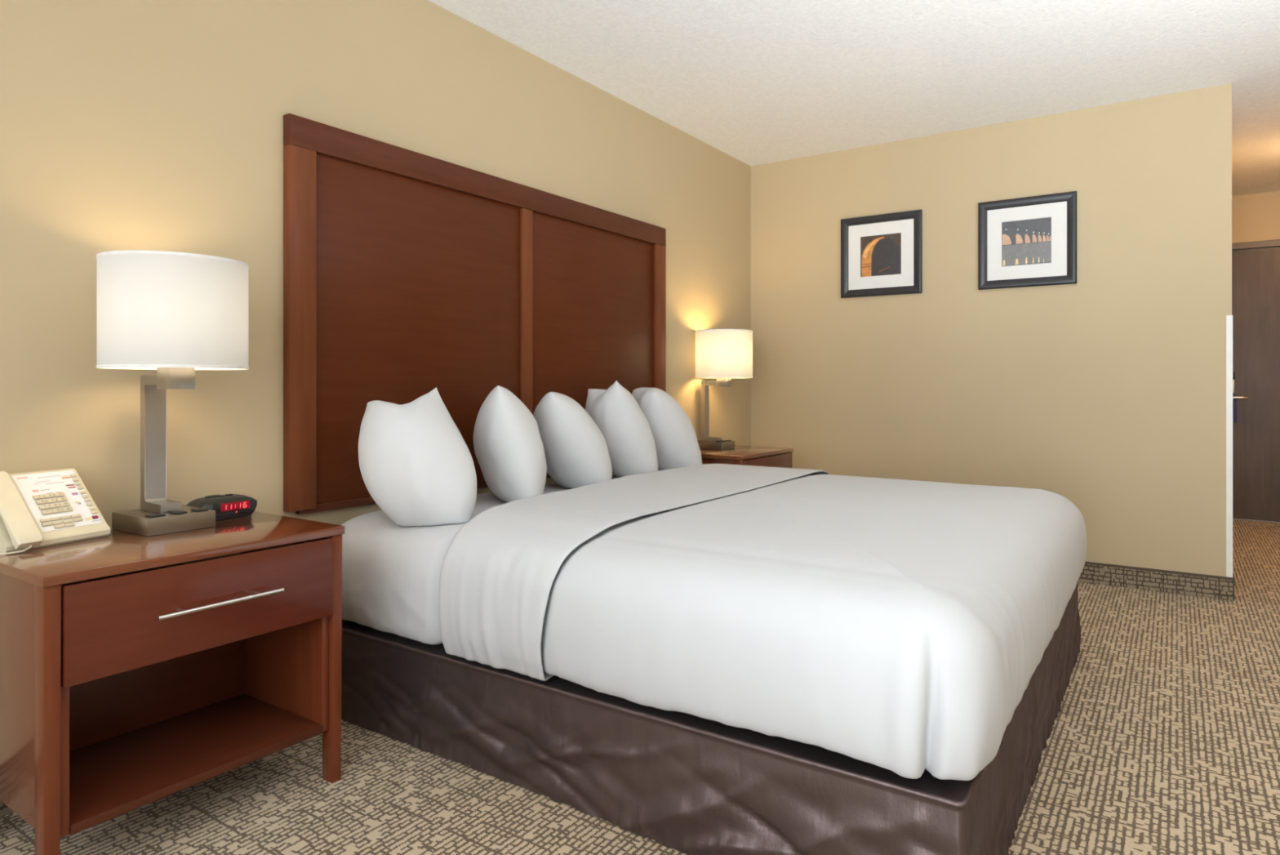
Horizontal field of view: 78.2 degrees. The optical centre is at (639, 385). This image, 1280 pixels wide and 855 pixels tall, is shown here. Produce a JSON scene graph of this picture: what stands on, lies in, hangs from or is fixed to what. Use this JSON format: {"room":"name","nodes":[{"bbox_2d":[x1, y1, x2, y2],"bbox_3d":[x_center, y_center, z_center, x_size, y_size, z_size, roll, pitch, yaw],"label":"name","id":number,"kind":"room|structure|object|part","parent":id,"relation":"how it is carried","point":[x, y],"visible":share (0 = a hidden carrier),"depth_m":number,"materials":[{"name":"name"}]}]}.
{"room":"hotel room","nodes":[
{"label":"hotel room","id":0,"kind":"room"},
{"bbox_2d":[0,0,751,528],"bbox_3d":[-0.254,-0.205,3.807,0.120,2.440,9.087,0,0,34],"label":"wall","id":1,"kind":"structure","parent":0,"point":[126,125],"depth_m":2.32,"materials":[{"name":"beige paint"}]},
{"bbox_2d":[0,800,14,817],"bbox_3d":[-0.985,0.961,2.618,0.012,0.108,6.062,0,0,34],"label":"baseboard","id":2,"kind":"structure","parent":1,"relation":"attached to","point":[5,810],"depth_m":1.86,"materials":[{"name":"carpet"}]},
{"bbox_2d":[283,113,666,514],"bbox_3d":[-0.484,-0.216,3.331,0.033,1.243,2.166,0,0,34],"label":"headboard","id":3,"kind":"object","parent":1,"relation":"attached to","point":[407,274],"visible":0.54,"depth_m":2.89,"materials":[{"name":"brown wood"}]},
{"bbox_3d":[-0.791,0.392,2.889,0.022,0.026,1.010,0,0,34],"label":"rail","id":4,"kind":"part","parent":3,"relation":"part of","materials":[{"name":"brown wood"}]},
{"bbox_3d":[-0.778,-0.181,2.913,0.017,1.121,0.957,0,0,34],"label":"panel","id":5,"kind":"part","parent":3,"relation":"part of","materials":[{"name":"brown wood"}]},
{"bbox_3d":[-0.484,-0.790,3.331,0.033,0.095,2.166,0,0,34],"label":"rail","id":6,"kind":"part","parent":3,"relation":"part of","materials":[{"name":"brown wood"}]},
{"bbox_3d":[-0.202,-0.181,3.757,0.017,1.121,0.957,0,0,34],"label":"panel","id":7,"kind":"part","parent":3,"relation":"part of","materials":[{"name":"brown wood"}]},
{"bbox_2d":[0,518,1279,854],"bbox_3d":[1.598,1.075,2.607,4.692,0.120,9.347,0,0,34],"label":"floor","id":8,"kind":"structure","parent":0,"point":[1164,739],"depth_m":2.02,"materials":[{"name":"carpet"}]},
{"bbox_2d":[0,511,345,854],"bbox_3d":[-1.116,0.688,1.875,0.492,0.653,0.655,0,0,34],"label":"nightstand","id":9,"kind":"object","parent":8,"relation":"on","point":[137,670],"visible":0.98,"depth_m":1.77,"materials":[{"name":"brown wood"}]},
{"bbox_3d":[-1.303,0.624,1.632,0.342,0.481,0.018,0,0,34],"label":"panel","id":10,"kind":"part","parent":9,"relation":"part of","materials":[{"name":"brown wood"}]},
{"bbox_3d":[-1.142,0.699,1.519,0.050,0.632,0.029,0,0,34],"label":"leg","id":11,"kind":"part","parent":9,"relation":"part of","materials":[{"name":"brown wood"}]},
{"bbox_2d":[0,467,110,555],"bbox_3d":[-1.401,0.277,1.788,0.216,0.167,0.286,0,0,23],"label":"telephone","id":12,"kind":"object","parent":9,"relation":"on","point":[45,508],"visible":1,"depth_m":1.81,"materials":[{"name":"beige plastic"}]},
{"bbox_3d":[-1.436,0.351,1.685,0.231,0.019,0.070,0,0,-4],"label":"cord","id":13,"kind":"part","parent":12,"relation":"part of","materials":[{"name":"beige plastic"}]},
{"bbox_2d":[91,515,98,519],"bbox_3d":[-1.300,0.315,1.881,0.006,0.007,0.014,0,0,23],"label":"light","id":14,"kind":"object","parent":12,"relation":"attached to","point":[93,517],"depth_m":1.88,"materials":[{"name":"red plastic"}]},
{"bbox_3d":[-1.288,0.732,1.648,0.403,0.295,0.018,0,0,34],"label":"panel","id":15,"kind":"part","parent":9,"relation":"part of","materials":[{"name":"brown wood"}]},
{"bbox_3d":[-1.267,0.732,1.978,0.015,0.296,0.550,0,0,34],"label":"panel","id":16,"kind":"part","parent":9,"relation":"part of","materials":[{"name":"brown wood"}]},
{"bbox_2d":[96,250,248,536],"bbox_3d":[-1.155,0.027,1.961,0.326,0.669,0.326,0,0,34],"label":"table lamp","id":17,"kind":"object","parent":9,"relation":"on","point":[174,314],"visible":1,"depth_m":1.85,"materials":[{"name":"white fabric"}]},
{"bbox_2d":[144,512,165,517],"bbox_3d":[-1.184,0.318,1.925,0.030,0.004,0.036,0,0,34],"label":"power outlet","id":18,"kind":"object","parent":17,"relation":"attached to","point":[160,514],"depth_m":1.92,"materials":[{"name":"black plastic"}]},
{"bbox_3d":[-1.221,0.147,2.009,0.110,0.344,0.051,0,0,34],"label":"stem","id":19,"kind":"part","parent":17,"relation":"part of","materials":[{"name":"silver metal"}]},
{"bbox_3d":[-1.155,-0.174,1.961,0.324,0.265,0.324,0,0,34],"label":"lamp shade","id":20,"kind":"part","parent":17,"relation":"part of","materials":[{"name":"white fabric"}]},
{"bbox_2d":[168,510,186,514],"bbox_3d":[-1.154,0.318,1.969,0.030,0.004,0.030,0,0,34],"label":"power outlet","id":21,"kind":"object","parent":17,"relation":"attached to","point":[171,512],"depth_m":1.96,"materials":[{"name":"black plastic"}]},
{"bbox_2d":[191,507,208,511],"bbox_3d":[-1.124,0.318,2.012,0.030,0.004,0.030,0,0,34],"label":"power outlet","id":22,"kind":"object","parent":17,"relation":"attached to","point":[199,509],"depth_m":2.00,"materials":[{"name":"black plastic"}]},
{"bbox_2d":[69,693,322,834],"bbox_3d":[-1.109,0.870,1.870,0.365,0.020,0.550,0,0,34],"label":"shelf","id":23,"kind":"object","parent":9,"relation":"attached to","point":[115,772],"depth_m":1.86,"materials":[{"name":"brown wood"}]},
{"bbox_3d":[-0.950,0.485,1.762,0.018,0.196,0.583,0,0,34],"label":"drawer","id":24,"kind":"part","parent":9,"relation":"part of","materials":[{"name":"brown wood"}]},
{"bbox_3d":[-0.929,0.481,1.748,0.040,0.009,0.275,0,0,34],"label":"handle","id":25,"kind":"part","parent":9,"relation":"part of","materials":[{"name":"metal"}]},
{"bbox_2d":[186,493,257,519],"bbox_3d":[-1.147,0.332,2.166,0.106,0.059,0.166,0,0,34],"label":"alarm clock","id":26,"kind":"object","parent":9,"relation":"on","point":[225,506],"visible":0.89,"depth_m":2.14,"materials":[{"name":"black plastic"}]},
{"bbox_3d":[-0.967,0.732,2.119,0.403,0.295,0.018,0,0,34],"label":"panel","id":27,"kind":"part","parent":9,"relation":"part of","materials":[{"name":"brown wood"}]},
{"bbox_3d":[-0.794,0.699,2.030,0.050,0.632,0.029,0,0,34],"label":"leg","id":28,"kind":"part","parent":9,"relation":"part of","materials":[{"name":"brown wood"}]},
{"bbox_2d":[341,470,1080,854],"bbox_3d":[0.332,0.711,2.739,1.942,0.605,2.000,0,0,34],"label":"bed","id":29,"kind":"object","parent":8,"relation":"on","point":[685,782],"visible":0.42,"depth_m":1.85,"materials":[{"name":"white fabric"}]},
{"bbox_2d":[358,386,476,526],"bbox_3d":[-0.678,0.215,2.424,0.356,0.417,0.279,0,0,34],"label":"pillow","id":30,"kind":"object","parent":29,"relation":"on","point":[415,464],"visible":0.99,"depth_m":2.34,"materials":[{"name":"white fabric"}]},
{"bbox_3d":[-0.042,0.565,2.993,1.038,0.315,1.999,0,0,34],"label":"mattress","id":31,"kind":"part","parent":29,"relation":"part of","materials":[{"name":"white fabric"}]},
{"bbox_2d":[473,385,546,502],"bbox_3d":[-0.450,0.203,2.817,0.374,0.405,0.287,0,0,34],"label":"pillow","id":32,"kind":"object","parent":29,"relation":"on","point":[508,446],"visible":0.93,"depth_m":2.69,"materials":[{"name":"white fabric"}]},
{"bbox_2d":[533,391,612,488],"bbox_3d":[-0.278,0.216,3.160,0.312,0.380,0.337,0,0,-19],"label":"pillow","id":33,"kind":"object","parent":29,"relation":"on","point":[576,452],"visible":0.81,"depth_m":3.02,"materials":[{"name":"white fabric"}]},
{"bbox_2d":[585,380,657,477],"bbox_3d":[-0.088,0.192,3.481,0.303,0.427,0.284,0,0,-17],"label":"pillow","id":34,"kind":"object","parent":29,"relation":"on","point":[626,430],"visible":0.73,"depth_m":3.36,"materials":[{"name":"white fabric"}]},
{"bbox_2d":[438,463,830,680],"bbox_3d":[0.141,0.540,2.869,0.604,0.376,2.048,0,0,34],"label":"sheet","id":35,"kind":"object","parent":29,"relation":"on","point":[499,571],"visible":0.83,"depth_m":2.08,"materials":[{"name":"white fabric"}]},
{"bbox_2d":[631,386,702,470],"bbox_3d":[0.114,0.214,3.752,0.336,0.407,0.288,0,0,-32],"label":"pillow","id":36,"kind":"object","parent":29,"relation":"on","point":[677,445],"visible":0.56,"depth_m":3.64,"materials":[{"name":"white fabric"}]},
{"bbox_2d":[541,474,1086,780],"bbox_3d":[0.605,0.545,2.546,1.334,0.372,2.028,0,0,34],"label":"duvet","id":37,"kind":"object","parent":29,"relation":"on","point":[900,626],"visible":0.83,"depth_m":1.70,"materials":[{"name":"white fabric"}]},
{"bbox_2d":[700,444,793,467],"bbox_3d":[0.531,0.688,4.404,0.492,0.653,0.655,0,0,34],"label":"nightstand","id":38,"kind":"object","parent":8,"relation":"on","point":[757,455],"visible":0.16,"depth_m":4.27,"materials":[{"name":"brown wood"}]},
{"bbox_3d":[0.344,0.624,4.161,0.342,0.481,0.018,0,0,34],"label":"panel","id":39,"kind":"part","parent":38,"relation":"part of","materials":[{"name":"brown wood"}]},
{"bbox_2d":[694,328,752,449],"bbox_3d":[0.476,0.027,4.471,0.326,0.669,0.326,0,0,34],"label":"table lamp","id":40,"kind":"object","parent":38,"relation":"on","point":[722,354],"visible":0.99,"depth_m":4.35,"materials":[{"name":"white fabric"}]},
{"bbox_3d":[0.410,0.147,4.519,0.110,0.344,0.051,0,0,34],"label":"stem","id":41,"kind":"part","parent":40,"relation":"part of","materials":[{"name":"silver metal"}]},
{"bbox_3d":[0.476,-0.174,4.471,0.324,0.265,0.324,0,0,34],"label":"lamp shade","id":42,"kind":"part","parent":40,"relation":"part of","materials":[{"name":"white fabric"}]},
{"bbox_3d":[0.505,0.699,4.048,0.050,0.632,0.029,0,0,34],"label":"leg","id":43,"kind":"part","parent":38,"relation":"part of","materials":[{"name":"brown wood"}]},
{"bbox_3d":[0.697,0.485,4.292,0.018,0.196,0.583,0,0,34],"label":"drawer","id":44,"kind":"part","parent":38,"relation":"part of","materials":[{"name":"brown wood"}]},
{"bbox_3d":[0.853,0.699,4.559,0.050,0.632,0.029,0,0,34],"label":"leg","id":45,"kind":"part","parent":38,"relation":"part of","materials":[{"name":"brown wood"}]},
{"bbox_2d":[427,0,1279,195],"bbox_3d":[1.598,-1.485,2.607,4.692,0.120,9.347,0,0,34],"label":"ceiling","id":46,"kind":"structure","parent":0,"point":[756,82],"depth_m":3.43,"materials":[{"name":"white paint"}]},
{"bbox_2d":[751,83,1231,576],"bbox_3d":[1.792,-0.205,4.477,2.509,2.440,0.120,0,0,34],"label":"wall","id":47,"kind":"structure","parent":0,"point":[1104,393],"depth_m":4.18,"materials":[{"name":"beige paint"}]},
{"bbox_2d":[840,209,922,297],"bbox_3d":[1.417,-0.766,4.647,0.477,0.477,0.020,0,0,34],"label":"picture frame","id":48,"kind":"object","parent":47,"relation":"attached to","point":[873,264],"visible":1,"depth_m":4.64,"materials":[{"name":"grey paint"}]},
{"bbox_3d":[1.239,-0.766,4.768,0.046,0.477,0.020,0,0,34],"label":"frame","id":49,"kind":"part","parent":48,"relation":"part of","materials":[{"name":"grey paint"}]},
{"bbox_2d":[860,232,901,276],"bbox_3d":[1.420,-0.766,4.651,0.240,0.240,0.001,0,0,34],"label":"art print","id":50,"kind":"object","parent":48,"relation":"attached to","point":[880,254],"depth_m":4.65,"materials":[{"name":"paper"}]},
{"bbox_3d":[1.417,-0.550,4.647,0.477,0.046,0.020,0,0,34],"label":"frame","id":51,"kind":"part","parent":48,"relation":"part of","materials":[{"name":"grey paint"}]},
{"bbox_3d":[1.417,-0.982,4.647,0.477,0.046,0.020,0,0,34],"label":"frame","id":52,"kind":"part","parent":48,"relation":"part of","materials":[{"name":"grey paint"}]},
{"bbox_3d":[1.596,-0.766,4.526,0.046,0.477,0.020,0,0,34],"label":"frame","id":53,"kind":"part","parent":48,"relation":"part of","materials":[{"name":"grey paint"}]},
{"bbox_2d":[977,191,1076,289],"bbox_3d":[2.062,-0.764,4.208,0.477,0.477,0.020,0,0,34],"label":"picture frame","id":54,"kind":"object","parent":47,"relation":"attached to","point":[1022,251],"visible":1,"depth_m":4.21,"materials":[{"name":"grey paint"}]},
{"bbox_3d":[1.883,-0.764,4.330,0.046,0.477,0.020,0,0,34],"label":"frame","id":55,"kind":"part","parent":54,"relation":"part of","materials":[{"name":"grey paint"}]},
{"bbox_2d":[1001,217,1051,266],"bbox_3d":[2.064,-0.764,4.212,0.240,0.240,0.001,0,0,34],"label":"art print","id":56,"kind":"object","parent":54,"relation":"attached to","point":[1025,241],"depth_m":4.21,"materials":[{"name":"paper"}]},
{"bbox_3d":[2.062,-0.548,4.208,0.477,0.046,0.020,0,0,34],"label":"frame","id":57,"kind":"part","parent":54,"relation":"part of","materials":[{"name":"grey paint"}]},
{"bbox_3d":[2.062,-0.980,4.208,0.477,0.046,0.020,0,0,34],"label":"frame","id":58,"kind":"part","parent":54,"relation":"part of","materials":[{"name":"grey paint"}]},
{"bbox_3d":[2.240,-0.764,4.087,0.046,0.477,0.020,0,0,34],"label":"frame","id":59,"kind":"part","parent":54,"relation":"part of","materials":[{"name":"grey paint"}]},
{"bbox_2d":[1077,560,1235,600],"bbox_3d":[1.764,0.961,4.418,2.511,0.108,0.012,0,0,34],"label":"baseboard","id":60,"kind":"structure","parent":47,"relation":"attached to","point":[1212,586],"depth_m":3.88,"materials":[{"name":"carpet"}]},
{"bbox_2d":[1226,315,1232,577],"bbox_3d":[2.793,0.288,3.735,0.025,1.237,0.025,0,0,34],"label":"trim","id":61,"kind":"structure","parent":47,"relation":"attached to","point":[1228,317],"depth_m":3.72,"materials":[{"name":"white plastic"}]},
{"bbox_2d":[1231,191,1279,243],"bbox_3d":[4.861,-0.205,5.748,1.134,2.440,0.120,0,0,34],"label":"wall","id":62,"kind":"structure","parent":0,"point":[1255,217],"depth_m":5.87,"materials":[{"name":"beige paint"}]},
{"bbox_2d":[1231,239,1279,250],"bbox_3d":[4.809,-0.027,5.745,1.016,2.083,0.084,0,0,34],"label":"door frame","id":63,"kind":"structure","parent":62,"relation":"in","point":[1268,243],"depth_m":5.86,"materials":[{"name":"brown paint"}]},
{"bbox_2d":[1231,246,1279,521],"bbox_3d":[4.793,-0.006,5.721,0.920,2.025,0.112,0,0,34],"label":"door","id":64,"kind":"structure","parent":63,"relation":"attached to","point":[1255,273],"depth_m":5.87,"materials":[{"name":"brown wood"}]},
{"bbox_3d":[4.453,0.016,5.952,0.062,0.118,0.022,0,0,34],"label":"lock plate","id":65,"kind":"part","parent":64,"relation":"part of","materials":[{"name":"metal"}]},
{"bbox_2d":[1232,392,1236,422],"bbox_3d":[4.438,0.170,5.924,0.074,0.220,0.013,0,0,34],"label":"hanger","id":66,"kind":"object","parent":64,"relation":"hanging from","point":[1234,401],"visible":0.44,"depth_m":5.91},
{"bbox_3d":[4.478,0.095,5.910,0.139,0.052,0.069,0,0,34],"label":"lever handle","id":67,"kind":"part","parent":64,"relation":"part of","materials":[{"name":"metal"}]}
]}

